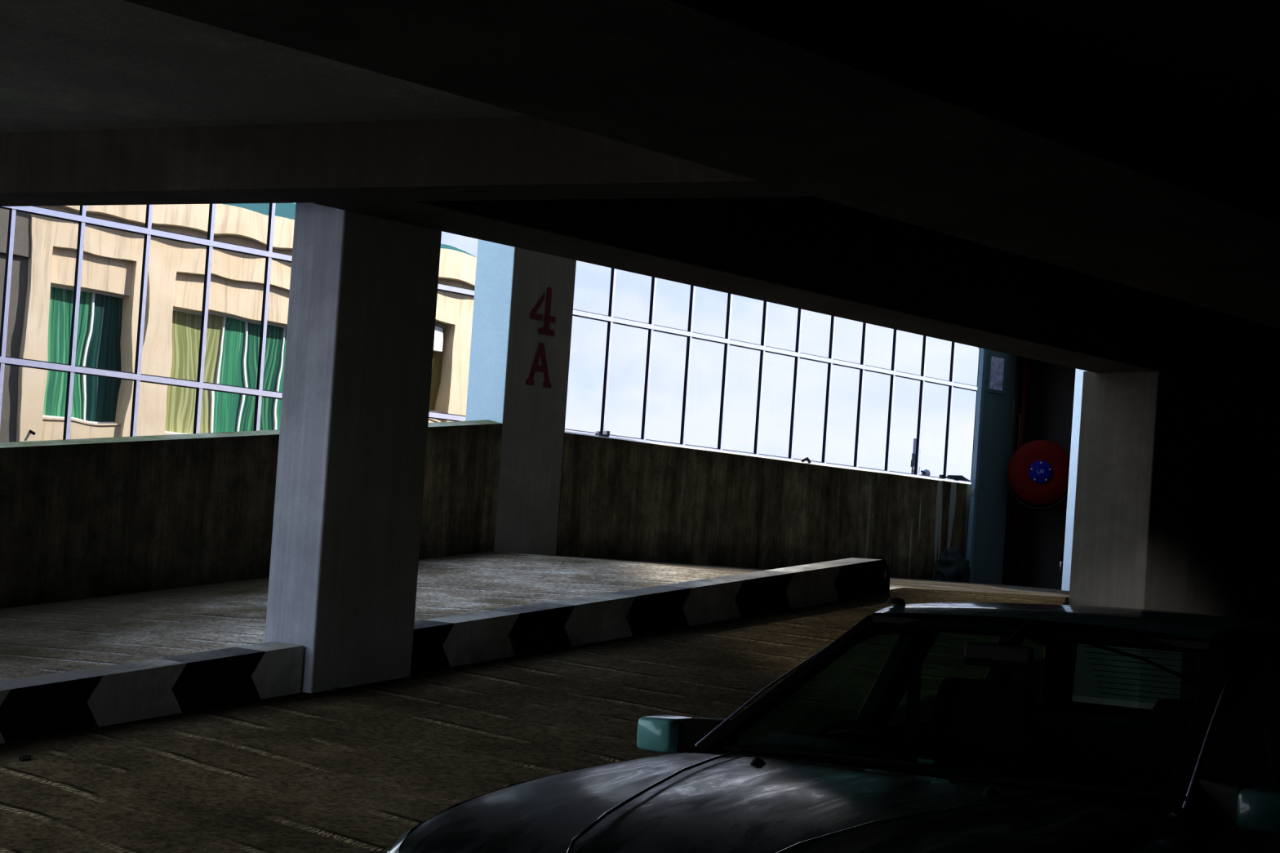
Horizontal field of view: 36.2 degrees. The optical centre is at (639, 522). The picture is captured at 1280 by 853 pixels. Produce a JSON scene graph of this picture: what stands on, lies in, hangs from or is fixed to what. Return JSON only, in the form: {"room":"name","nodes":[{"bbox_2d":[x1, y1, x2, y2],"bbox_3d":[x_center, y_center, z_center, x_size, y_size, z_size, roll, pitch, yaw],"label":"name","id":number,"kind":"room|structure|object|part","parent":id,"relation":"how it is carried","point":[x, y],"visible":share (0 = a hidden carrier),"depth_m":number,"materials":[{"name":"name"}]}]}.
{"room":"parking garage","nodes":[
{"label":"parking garage","id":0,"kind":"room"},
{"bbox_2d":[0,419,971,608],"bbox_3d":[-5.107,1.305,15.368,0.210,5.216,27.150,3,-1,44],"label":"wall","id":1,"kind":"structure","parent":0,"point":[85,518],"depth_m":18.66,"materials":[{"name":"concrete"}]},
{"bbox_2d":[595,431,609,437],"bbox_3d":[-0.383,-0.908,20.130,0.060,0.070,0.160,3,-1,44],"label":"metal bracket","id":2,"kind":"object","parent":1,"relation":"on","point":[606,433],"visible":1,"depth_m":20.11,"materials":[{"name":"grey metal"}]},
{"bbox_2d":[800,457,811,462],"bbox_3d":[1.912,-0.716,22.479,0.056,0.065,0.158,3,-1,44],"label":"metal clip","id":3,"kind":"object","parent":1,"relation":"on","point":[807,459],"visible":1,"depth_m":22.45,"materials":[{"name":"grey metal"}]},
{"bbox_2d":[939,475,959,480],"bbox_3d":[3.872,-0.558,24.523,0.040,0.045,0.370,3,-1,44],"label":"metal rod","id":4,"kind":"object","parent":1,"relation":"on","point":[956,478],"visible":1,"depth_m":24.51,"materials":[{"name":"grey metal"}]},
{"bbox_2d":[0,587,1063,852],"bbox_3d":[0.275,1.181,10.914,3.900,1.724,28.200,3,-1,44],"label":"floor","id":5,"kind":"structure","parent":0,"point":[354,769],"depth_m":9.74,"materials":[{"name":"grey concrete"}]},
{"bbox_2d":[17,754,31,761],"bbox_3d":[-2.985,1.145,9.515,0.065,0.039,0.063,3,-1,44],"label":"stone","id":6,"kind":"object","parent":5,"relation":"on","point":[22,757],"visible":1,"depth_m":9.49,"materials":[{"name":"grey stone"}]},
{"bbox_2d":[332,687,340,691],"bbox_3d":[-1.751,0.964,11.285,0.049,0.031,0.053,4,-1,0],"label":"stone","id":7,"kind":"object","parent":5,"relation":"on","point":[335,689],"visible":1,"depth_m":11.27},
{"bbox_2d":[0,551,1069,680],"bbox_3d":[-2.887,0.990,13.982,4.920,1.780,28.200,3,-1,44],"label":"floor","id":8,"kind":"structure","parent":0,"point":[47,638],"depth_m":15.28,"materials":[{"name":"grey concrete"}]},
{"bbox_2d":[0,641,303,743],"bbox_3d":[-3.528,1.045,9.859,0.300,0.931,4.196,3,-1,44],"label":"kerb","id":9,"kind":"object","parent":8,"relation":"on","point":[58,703],"visible":0.9,"depth_m":10.56,"materials":[{"name":"black concrete"}]},
{"bbox_2d":[264,202,441,693],"bbox_3d":[-1.702,-0.597,11.691,0.490,3.850,0.735,3,-1,44],"label":"concrete pillar","id":10,"kind":"structure","parent":8,"relation":"on","point":[362,317],"depth_m":11.47,"materials":[{"name":"white paint"}]},
{"bbox_2d":[465,239,576,555],"bbox_3d":[-1.178,-1.859,19.501,0.563,5.800,0.840,3,-1,44],"label":"concrete pillar","id":11,"kind":"structure","parent":8,"relation":"on","point":[523,300],"depth_m":19.25,"materials":[{"name":"blue paint"}]},
{"bbox_2d":[410,557,889,674],"bbox_3d":[0.163,0.644,13.643,0.302,0.991,4.781,3,-1,44],"label":"kerb","id":12,"kind":"object","parent":8,"relation":"on","point":[452,641],"visible":0.86,"depth_m":13.25,"materials":[{"name":"black concrete"}]},
{"bbox_2d":[933,546,970,582],"bbox_3d":[3.846,0.517,24.094,0.349,0.443,0.606,3,-1,44],"label":"plastic sheet","id":13,"kind":"object","parent":8,"relation":"on","point":[952,566],"visible":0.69,"depth_m":23.95,"materials":[{"name":"black plastic"}]},
{"bbox_2d":[1001,355,1021,584],"bbox_3d":[4.761,-0.681,25.088,0.060,3.040,0.057,3,-1,44],"label":"riser pipe","id":14,"kind":"object","parent":8,"relation":"on","point":[1018,357],"visible":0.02,"depth_m":25.07,"materials":[{"name":"metal"}]},
{"bbox_2d":[1008,357,1031,585],"bbox_3d":[4.873,-0.673,25.090,0.100,3.040,0.100,3,-1,44],"label":"riser pipe","id":15,"kind":"object","parent":8,"relation":"on","point":[1027,362],"visible":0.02,"depth_m":25.06,"materials":[{"name":"metal"}]},
{"bbox_2d":[0,0,1279,149],"bbox_3d":[2.668,-2.246,8.887,20.700,0.700,28.200,3,-1,44],"label":"ceiling","id":16,"kind":"structure","parent":0,"point":[65,64],"depth_m":9.14,"materials":[{"name":"concrete"}]},
{"bbox_2d":[0,115,813,206],"bbox_3d":[-3.337,-2.281,11.532,9.209,0.758,0.394,3,-1,24],"label":"beam","id":17,"kind":"structure","parent":16,"relation":"attached to","point":[508,157],"depth_m":10.56,"materials":[{"name":"concrete"}]},
{"bbox_2d":[124,0,1279,328],"bbox_3d":[1.865,-1.808,9.626,1.750,0.460,28.200,3,-1,44],"label":"beam","id":18,"kind":"structure","parent":16,"relation":"attached to","point":[929,114],"depth_m":8.17,"materials":[{"name":"concrete"}]},
{"bbox_2d":[313,194,1279,412],"bbox_3d":[3.821,-1.760,16.488,0.645,0.860,15.626,3,-1,44],"label":"beam","id":19,"kind":"structure","parent":16,"relation":"attached to","point":[814,254],"depth_m":13.96,"materials":[{"name":"concrete"}]},
{"bbox_2d":[1001,356,1045,586],"bbox_3d":[4.862,-0.597,25.499,0.300,3.700,0.900,3,-1,44],"label":"wall","id":20,"kind":"structure","parent":0,"point":[1037,377],"depth_m":25.50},
{"bbox_2d":[966,347,1016,584],"bbox_3d":[4.441,-0.751,24.740,0.080,3.075,0.752,3,-1,44],"label":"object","id":21,"kind":"structure","parent":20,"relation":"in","point":[997,370],"depth_m":24.69,"materials":[{"name":"paint"}]},
{"bbox_3d":[4.152,-0.382,24.469,0.050,0.100,0.006,3,-1,44],"label":"strike plate","id":22,"kind":"part","parent":21,"relation":"part of","materials":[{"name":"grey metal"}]},
{"bbox_2d":[1006,440,1070,574],"bbox_3d":[5.108,-0.193,24.732,1.019,1.681,0.658,3,-1,44],"label":"hose reel","id":23,"kind":"object","parent":20,"relation":"attached to","point":[1037,472],"visible":0.91,"depth_m":24.66,"materials":[{"name":"red metal"}]},
{"bbox_2d":[1031,362,1075,588],"bbox_3d":[6.989,-0.576,24.071,5.300,3.900,0.200,3,-1,44],"label":"wall","id":24,"kind":"structure","parent":0,"point":[1060,380],"depth_m":25.48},
{"bbox_2d":[1185,543,1279,621],"bbox_3d":[6.909,0.693,19.686,0.180,0.650,6.440,3,-1,44],"label":"wall","id":25,"kind":"structure","parent":0,"point":[1224,582],"depth_m":18.07,"materials":[{"name":"paint"}]},
{"bbox_2d":[1189,395,1279,553],"bbox_3d":[6.464,-0.075,20.178,0.200,4.700,6.460,3,-1,44],"label":"wall","id":26,"kind":"structure","parent":0,"point":[1236,502],"depth_m":19.45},
{"bbox_3d":[4.320,2.054,6.938,15.300,0.300,28.200,3,-1,44],"label":"floor","id":27,"kind":"structure","parent":0,"visible":0},
{"bbox_2d":[364,597,1279,852],"bbox_3d":[1.196,0.965,6.092,1.968,1.420,4.700,3,-1,33],"label":"car","id":28,"kind":"object","parent":27,"relation":"on","point":[928,727],"visible":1,"depth_m":5.36,"materials":[{"name":"teal paint"}]},
{"bbox_3d":[-0.499,0.790,4.504,0.330,0.017,0.062,3,-1,33],"label":"lamp trim","id":29,"kind":"part","parent":28,"relation":"part of","materials":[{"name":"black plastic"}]},
{"bbox_2d":[636,715,692,753],"bbox_3d":[0.078,0.652,6.032,0.134,0.108,0.148,3,-1,33],"label":"mirror","id":30,"kind":"object","parent":28,"relation":"on","point":[667,734],"depth_m":5.97,"materials":[{"name":"paint"}]},
{"bbox_2d":[676,717,731,752],"bbox_3d":[0.206,0.652,5.973,0.154,0.112,0.162,3,-1,33],"label":"mirror","id":31,"kind":"object","parent":28,"relation":"on","point":[690,731],"depth_m":5.95,"materials":[{"name":"black plastic"}]},
{"bbox_3d":[0.515,0.482,6.216,0.017,0.433,1.012,3,-1,41],"label":"drip rail","id":32,"kind":"part","parent":28,"relation":"part of","materials":[{"name":"metal"}]},
{"bbox_3d":[0.572,0.654,5.439,0.501,0.022,0.014,3,-1,30],"label":"wiper blade","id":33,"kind":"part","parent":28,"relation":"part of","materials":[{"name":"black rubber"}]},
{"bbox_2d":[964,622,1034,662],"bbox_3d":[1.135,0.373,5.937,0.217,0.137,0.233,3,-1,44],"label":"mirror","id":34,"kind":"object","parent":28,"relation":"attached to","point":[1003,642],"depth_m":5.91,"materials":[{"name":"black plastic"}]},
{"bbox_3d":[1.158,0.688,5.056,0.501,0.022,0.014,3,-1,30],"label":"wiper blade","id":35,"kind":"part","parent":28,"relation":"part of","materials":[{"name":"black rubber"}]},
{"bbox_3d":[1.620,0.545,5.495,0.017,0.433,1.012,3,-1,25],"label":"drip rail","id":36,"kind":"part","parent":28,"relation":"part of","materials":[{"name":"metal"}]},
{"bbox_2d":[1189,773,1252,826],"bbox_3d":[1.508,0.726,5.124,0.154,0.112,0.162,3,-1,33],"label":"mirror","id":37,"kind":"object","parent":28,"relation":"on","point":[1217,802],"depth_m":5.08,"materials":[{"name":"black plastic"}]},
{"bbox_3d":[1.730,1.099,5.457,0.087,0.645,1.090,3,-1,33],"label":"door","id":38,"kind":"part","parent":28,"relation":"part of","materials":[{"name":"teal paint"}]},
{"bbox_2d":[1235,786,1279,834],"bbox_3d":[1.613,0.740,5.031,0.134,0.108,0.148,3,-1,33],"label":"mirror","id":39,"kind":"object","parent":28,"relation":"attached to","point":[1257,807],"depth_m":4.98,"materials":[{"name":"teal paint"}]},
{"bbox_2d":[1068,370,1199,613],"bbox_3d":[4.300,0.389,17.209,0.740,3.380,0.730,3,-1,44],"label":"concrete pillar","id":40,"kind":"structure","parent":27,"relation":"on","point":[1138,433],"depth_m":16.95,"materials":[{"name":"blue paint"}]},
{"bbox_2d":[1057,596,1279,623],"bbox_3d":[0.846,1.063,10.545,2.730,1.425,28.446,3,-1,34],"label":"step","id":41,"kind":"structure","parent":27,"relation":"on","point":[1065,599],"depth_m":17.23,"materials":[{"name":"grey concrete"}]},
{"bbox_3d":[5.813,-0.506,22.833,1.460,3.360,0.200,3,-1,44],"label":"wall","id":42,"kind":"structure","parent":0,"visible":0},
{"bbox_2d":[1061,368,1085,591],"bbox_3d":[5.217,-0.682,23.158,0.220,3.080,0.180,3,-1,44],"label":"door frame","id":43,"kind":"structure","parent":42,"relation":"attached to","point":[1078,373],"depth_m":23.12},
{"label":"outside","id":44,"kind":"structure","parent":0,"visible":0},
{"bbox_3d":[71.493,16.934,110.594,350.000,0.400,380.000,3,-1,44],"label":"ground","id":45,"kind":"structure","parent":44,"visible":0},
{"bbox_2d":[0,202,979,483],"bbox_3d":[-0.761,1.864,42.693,4.055,17.600,35.844,3,-1,44],"label":"building","id":46,"kind":"structure","parent":45,"relation":"on","point":[116,321],"depth_m":36.53,"materials":[{"name":"clear glass"}]},
{"bbox_3d":[-10.185,-3.731,29.837,0.003,2.293,1.133,3,-1,44],"label":"glass pane","id":47,"kind":"part","parent":46,"relation":"part of","materials":[{"name":"glass"}]},
{"bbox_3d":[-9.520,-1.281,30.653,0.002,2.291,1.132,3,-1,44],"label":"glass pane","id":48,"kind":"part","parent":46,"relation":"part of","materials":[{"name":"glass"}]},
{"bbox_3d":[-9.358,-3.661,30.693,0.002,2.293,1.132,3,-1,44],"label":"glass pane","id":49,"kind":"part","parent":46,"relation":"part of","materials":[{"name":"glass"}]},
{"bbox_3d":[-9.196,-6.041,30.733,0.004,2.291,1.132,3,-1,44],"label":"glass pane","id":50,"kind":"part","parent":46,"relation":"part of","materials":[{"name":"glass"}]},
{"bbox_3d":[-8.693,-1.210,31.510,0.003,2.291,1.133,3,-1,44],"label":"glass pane","id":51,"kind":"part","parent":46,"relation":"part of","materials":[{"name":"glass"}]},
{"bbox_3d":[-8.531,-3.590,31.549,0.003,2.293,1.133,3,-1,44],"label":"glass pane","id":52,"kind":"part","parent":46,"relation":"part of","materials":[{"name":"glass"}]},
{"bbox_3d":[-8.369,-5.970,31.589,0.002,2.291,1.133,3,-1,44],"label":"glass pane","id":53,"kind":"part","parent":46,"relation":"part of","materials":[{"name":"glass"}]},
{"bbox_3d":[-7.866,-1.139,32.367,0.002,2.291,1.133,3,-1,44],"label":"glass pane","id":54,"kind":"part","parent":46,"relation":"part of","materials":[{"name":"glass"}]},
{"bbox_3d":[-7.704,-3.520,32.406,0.003,2.293,1.132,3,-1,44],"label":"glass pane","id":55,"kind":"part","parent":46,"relation":"part of","materials":[{"name":"glass"}]},
{"bbox_3d":[-7.543,-5.900,32.446,0.004,2.291,1.133,3,-1,44],"label":"glass pane","id":56,"kind":"part","parent":46,"relation":"part of","materials":[{"name":"glass"}]},
{"bbox_3d":[-7.040,-1.069,33.223,0.003,2.291,1.133,3,-1,44],"label":"glass pane","id":57,"kind":"part","parent":46,"relation":"part of","materials":[{"name":"glass"}]},
{"bbox_3d":[-6.878,-3.449,33.263,0.004,2.293,1.132,3,-1,44],"label":"glass pane","id":58,"kind":"part","parent":46,"relation":"part of","materials":[{"name":"glass"}]},
{"bbox_3d":[-6.715,-5.829,33.302,0.003,2.291,1.133,3,-1,44],"label":"glass pane","id":59,"kind":"part","parent":46,"relation":"part of","materials":[{"name":"glass"}]},
{"bbox_3d":[-6.213,-0.999,34.080,0.004,2.291,1.133,3,-1,44],"label":"glass pane","id":60,"kind":"part","parent":46,"relation":"part of","materials":[{"name":"glass"}]},
{"bbox_3d":[-6.051,-3.379,34.119,0.004,2.293,1.133,3,-1,44],"label":"glass pane","id":61,"kind":"part","parent":46,"relation":"part of","materials":[{"name":"glass"}]},
{"bbox_3d":[-5.889,-5.759,34.159,0.003,2.291,1.133,3,-1,44],"label":"glass pane","id":62,"kind":"part","parent":46,"relation":"part of","materials":[{"name":"glass"}]},
{"bbox_3d":[-3.733,-0.787,36.649,0.003,2.291,1.132,3,-1,44],"label":"glass pane","id":63,"kind":"part","parent":46,"relation":"part of","materials":[{"name":"glass"}]},
{"bbox_3d":[-3.571,-3.167,36.689,0.004,2.293,1.132,3,-1,44],"label":"glass pane","id":64,"kind":"part","parent":46,"relation":"part of","materials":[{"name":"glass"}]},
{"bbox_3d":[-3.409,-5.547,36.729,0.004,2.291,1.133,3,-1,44],"label":"glass pane","id":65,"kind":"part","parent":46,"relation":"part of","materials":[{"name":"glass"}]},
{"bbox_3d":[-1.091,-2.955,39.258,0.003,2.293,1.133,3,-1,44],"label":"glass pane","id":66,"kind":"part","parent":46,"relation":"part of","materials":[{"name":"glass"}]},
{"bbox_3d":[-0.929,-5.336,39.298,0.003,2.291,1.133,3,-1,44],"label":"glass pane","id":67,"kind":"part","parent":46,"relation":"part of","materials":[{"name":"glass"}]},
{"bbox_3d":[-0.264,-2.885,40.115,0.003,2.293,1.133,3,-1,44],"label":"glass pane","id":68,"kind":"part","parent":46,"relation":"part of","materials":[{"name":"glass"}]},
{"bbox_3d":[-0.102,-5.265,40.154,0.003,2.291,1.133,3,-1,44],"label":"glass pane","id":69,"kind":"part","parent":46,"relation":"part of","materials":[{"name":"glass"}]},
{"bbox_3d":[0.563,-2.814,40.971,0.003,2.293,1.133,3,-1,44],"label":"glass pane","id":70,"kind":"part","parent":46,"relation":"part of","materials":[{"name":"glass"}]},
{"bbox_3d":[0.725,-5.195,41.011,0.004,2.291,1.133,3,-1,44],"label":"glass pane","id":71,"kind":"part","parent":46,"relation":"part of","materials":[{"name":"glass"}]},
{"bbox_3d":[1.389,-2.744,41.828,0.003,2.293,1.133,3,-1,44],"label":"glass pane","id":72,"kind":"part","parent":46,"relation":"part of","materials":[{"name":"glass"}]},
{"bbox_3d":[1.551,-5.124,41.868,0.003,2.291,1.133,3,-1,44],"label":"glass pane","id":73,"kind":"part","parent":46,"relation":"part of","materials":[{"name":"glass"}]},
{"bbox_3d":[2.216,-2.673,42.685,0.002,2.293,1.133,3,-1,44],"label":"glass pane","id":74,"kind":"part","parent":46,"relation":"part of","materials":[{"name":"glass"}]},
{"bbox_3d":[2.378,-5.054,42.724,0.003,2.291,1.133,3,-1,44],"label":"glass pane","id":75,"kind":"part","parent":46,"relation":"part of","materials":[{"name":"glass"}]},
{"bbox_3d":[3.043,-2.603,43.541,0.002,2.293,1.133,3,-1,44],"label":"glass pane","id":76,"kind":"part","parent":46,"relation":"part of","materials":[{"name":"glass"}]},
{"bbox_3d":[3.204,-4.983,43.581,0.002,2.291,1.132,3,-1,44],"label":"glass pane","id":77,"kind":"part","parent":46,"relation":"part of","materials":[{"name":"glass"}]},
{"bbox_3d":[3.869,-2.532,44.398,0.001,2.293,1.133,3,-1,44],"label":"glass pane","id":78,"kind":"part","parent":46,"relation":"part of","materials":[{"name":"clear glass"}]},
{"bbox_3d":[4.031,-4.912,44.438,0.001,2.291,1.133,3,-1,44],"label":"glass pane","id":79,"kind":"part","parent":46,"relation":"part of","materials":[{"name":"clear glass"}]},
{"bbox_3d":[4.696,-2.462,45.255,0.001,2.293,1.133,3,-1,44],"label":"glass pane","id":80,"kind":"part","parent":46,"relation":"part of","materials":[{"name":"clear glass"}]},
{"bbox_3d":[4.857,-4.842,45.294,0.001,2.291,1.133,3,-1,44],"label":"glass pane","id":81,"kind":"part","parent":46,"relation":"part of","materials":[{"name":"clear glass"}]},
{"bbox_3d":[5.522,-2.391,46.111,0.001,2.293,1.133,3,-1,44],"label":"glass pane","id":82,"kind":"part","parent":46,"relation":"part of","materials":[{"name":"clear glass"}]},
{"bbox_3d":[5.684,-4.771,46.151,0.001,2.291,1.133,3,-1,44],"label":"glass pane","id":83,"kind":"part","parent":46,"relation":"part of","materials":[{"name":"clear glass"}]},
{"bbox_3d":[6.349,-2.321,46.968,0.001,2.293,1.133,3,-1,44],"label":"glass pane","id":84,"kind":"part","parent":46,"relation":"part of","materials":[{"name":"clear glass"}]},
{"bbox_3d":[6.511,-4.701,47.008,0.001,2.291,1.133,3,-1,44],"label":"glass pane","id":85,"kind":"part","parent":46,"relation":"part of","materials":[{"name":"clear glass"}]},
{"bbox_3d":[7.176,-2.250,47.824,0.001,2.293,1.133,3,-1,44],"label":"glass pane","id":86,"kind":"part","parent":46,"relation":"part of","materials":[{"name":"clear glass"}]},
{"bbox_3d":[7.338,-4.630,47.864,0.001,2.291,1.133,3,-1,44],"label":"glass pane","id":87,"kind":"part","parent":46,"relation":"part of","materials":[{"name":"clear glass"}]},
{"bbox_3d":[8.002,-2.180,48.681,0.001,2.293,1.133,3,-1,44],"label":"glass pane","id":88,"kind":"part","parent":46,"relation":"part of","materials":[{"name":"clear glass"}]},
{"bbox_3d":[8.164,-4.560,48.721,0.001,2.291,1.133,3,-1,44],"label":"glass pane","id":89,"kind":"part","parent":46,"relation":"part of","materials":[{"name":"clear glass"}]}
]}

